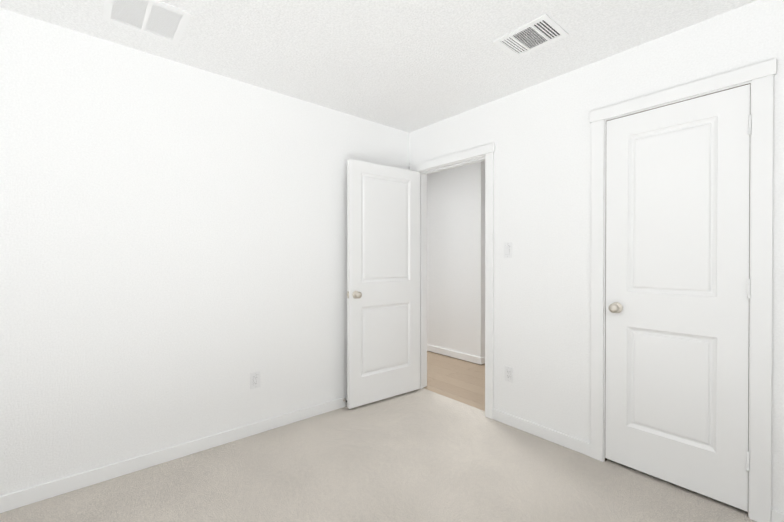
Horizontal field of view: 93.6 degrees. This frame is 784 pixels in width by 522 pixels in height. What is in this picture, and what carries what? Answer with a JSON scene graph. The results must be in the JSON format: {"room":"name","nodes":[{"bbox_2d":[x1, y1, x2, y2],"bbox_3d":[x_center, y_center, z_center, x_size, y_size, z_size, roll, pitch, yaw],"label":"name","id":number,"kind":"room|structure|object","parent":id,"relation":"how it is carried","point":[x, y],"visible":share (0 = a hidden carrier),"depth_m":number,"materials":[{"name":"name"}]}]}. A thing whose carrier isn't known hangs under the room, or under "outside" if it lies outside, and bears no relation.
{"room":"empty bedroom","nodes":[
{"label":"empty bedroom","id":0,"kind":"room"},
{"bbox_2d":[0,8,408,495],"bbox_3d":[-1.241,-0.005,2.417,3.840,2.440,0.120,0,0,-40],"label":"wall","id":1,"kind":"structure","parent":0,"point":[173,253],"depth_m":2.19,"materials":[{"name":"paint"}]},
{"bbox_2d":[0,396,346,512],"bbox_3d":[-1.197,1.175,2.373,3.600,0.080,0.013,0,0,-40],"label":"baseboard","id":2,"kind":"structure","parent":1,"relation":"attached to","point":[23,497],"depth_m":2.17,"materials":[{"name":"white paint"}]},
{"bbox_2d":[250,371,260,388],"bbox_3d":[-0.956,0.836,2.579,0.070,0.114,0.008,0,0,-40],"label":"electrical outlet","id":3,"kind":"object","parent":1,"relation":"attached to","point":[255,382],"visible":1,"depth_m":2.58,"materials":[{"name":"white plastic"}]},
{"bbox_2d":[0,389,756,521],"bbox_3d":[-0.130,1.252,1.123,3.600,0.060,3.300,0,0,-40],"label":"floor carpet","id":4,"kind":"object","parent":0,"point":[417,455],"visible":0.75,"depth_m":2.02,"materials":[{"name":"beige carpet"}]},
{"bbox_2d":[0,0,756,132],"bbox_3d":[-0.130,-1.258,1.109,3.840,0.080,3.540,0,0,-40],"label":"ceiling","id":5,"kind":"structure","parent":0,"point":[408,66],"depth_m":2.05,"materials":[{"name":"paint"}]},
{"bbox_2d":[102,0,191,44],"bbox_3d":[-1.224,-1.218,1.833,0.335,0.008,0.335,0,0,-40],"label":"ceiling vent","id":6,"kind":"object","parent":5,"relation":"in","point":[161,20],"visible":1,"depth_m":1.84,"materials":[{"name":"white paint"}]},
{"bbox_2d":[493,14,568,57],"bbox_3d":[0.757,-1.216,2.011,0.250,0.014,0.305,0,0,-40],"label":"ceiling vent","id":7,"kind":"object","parent":5,"relation":"in","point":[537,33],"visible":1,"depth_m":2.00,"materials":[{"name":"white metal"}]},
{"bbox_2d":[418,388,484,414],"bbox_3d":[0.511,1.240,3.194,0.065,0.060,0.800,0,0,-40],"label":"threshold","id":8,"kind":"object","parent":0,"point":[454,401],"visible":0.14,"depth_m":3.17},
{"bbox_2d":[423,351,484,410],"bbox_3d":[0.711,1.236,4.669,2.155,0.052,3.600,0,0,-40],"label":"floor","id":9,"kind":"structure","parent":0,"point":[459,380],"depth_m":3.77,"materials":[{"name":"wood"}]},
{"bbox_2d":[427,161,484,357],"bbox_3d":[0.744,-0.022,5.544,1.200,2.440,2.300,0,0,-40],"label":"wall","id":10,"kind":"structure","parent":0,"point":[456,259],"depth_m":4.55,"materials":[{"name":"paint"}]},
{"bbox_2d":[427,345,481,364],"bbox_3d":[0.287,1.160,5.152,0.013,0.080,2.313,0,0,-40],"label":"baseboard","id":11,"kind":"structure","parent":10,"relation":"attached to","point":[459,355],"depth_m":4.56,"materials":[{"name":"white paint"}]},
{"bbox_2d":[409,0,783,512],"bbox_3d":[1.284,-0.005,2.324,0.120,2.440,3.300,0,0,-40],"label":"wall","id":12,"kind":"structure","parent":0,"point":[539,135],"depth_m":2.42,"materials":[{"name":"paint"}]},
{"bbox_2d":[410,143,494,418],"bbox_3d":[0.532,0.155,3.206,0.164,2.111,0.934,0,0,-40],"label":"door frame","id":13,"kind":"structure","parent":12,"relation":"attached to","point":[487,150],"depth_m":2.86,"materials":[{"name":"white paint"}]},
{"bbox_2d":[347,159,419,408],"bbox_3d":[-0.053,0.184,3.201,0.773,2.013,0.166,0,0,-37],"label":"entry door","id":14,"kind":"structure","parent":13,"relation":"attached to","point":[383,281],"depth_m":3.16,"materials":[{"name":"white paint"}]},
{"bbox_2d":[504,242,511,257],"bbox_3d":[0.856,-0.081,2.723,0.013,0.114,0.070,0,0,-40],"label":"light switch","id":15,"kind":"object","parent":12,"relation":"attached to","point":[507,249],"visible":1,"depth_m":2.72,"materials":[{"name":"white plastic"}]},
{"bbox_2d":[505,366,512,382],"bbox_3d":[0.863,0.838,2.723,0.008,0.114,0.070,0,0,-40],"label":"electrical outlet","id":16,"kind":"object","parent":12,"relation":"attached to","point":[508,374],"visible":1,"depth_m":2.72,"materials":[{"name":"white plastic"}]},
{"bbox_2d":[493,409,589,455],"bbox_3d":[1.007,1.174,2.553,0.013,0.080,0.706,0,0,-40],"label":"baseboard","id":17,"kind":"structure","parent":12,"relation":"attached to","point":[567,441],"depth_m":2.51,"materials":[{"name":"white paint"}]},
{"bbox_2d":[605,84,751,511],"bbox_3d":[1.508,0.177,1.998,0.166,2.036,0.639,0,0,-40],"label":"closet door","id":18,"kind":"structure","parent":12,"relation":"in","point":[678,288],"depth_m":1.95,"materials":[{"name":"white paint"}]},
{"bbox_2d":[589,59,776,521],"bbox_3d":[1.540,0.176,2.025,0.122,2.081,0.666,0,0,-40],"label":"door frame","id":19,"kind":"structure","parent":12,"relation":"attached to","point":[705,94],"depth_m":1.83,"materials":[{"name":"white paint"}]},
{"bbox_2d":[771,509,783,521],"bbox_3d":[2.024,1.181,1.362,0.013,0.080,0.866,0,0,-40],"label":"baseboard","id":20,"kind":"structure","parent":12,"relation":"attached to","point":[777,516],"depth_m":1.67,"materials":[{"name":"white paint"}]},
{"bbox_2d":[605,459,747,515],"bbox_3d":[2.011,1.247,2.018,0.820,0.060,1.880,0,0,-40],"label":"floor","id":21,"kind":"structure","parent":0,"point":[717,502],"depth_m":1.97,"materials":[{"name":"beige carpet"}]}
]}

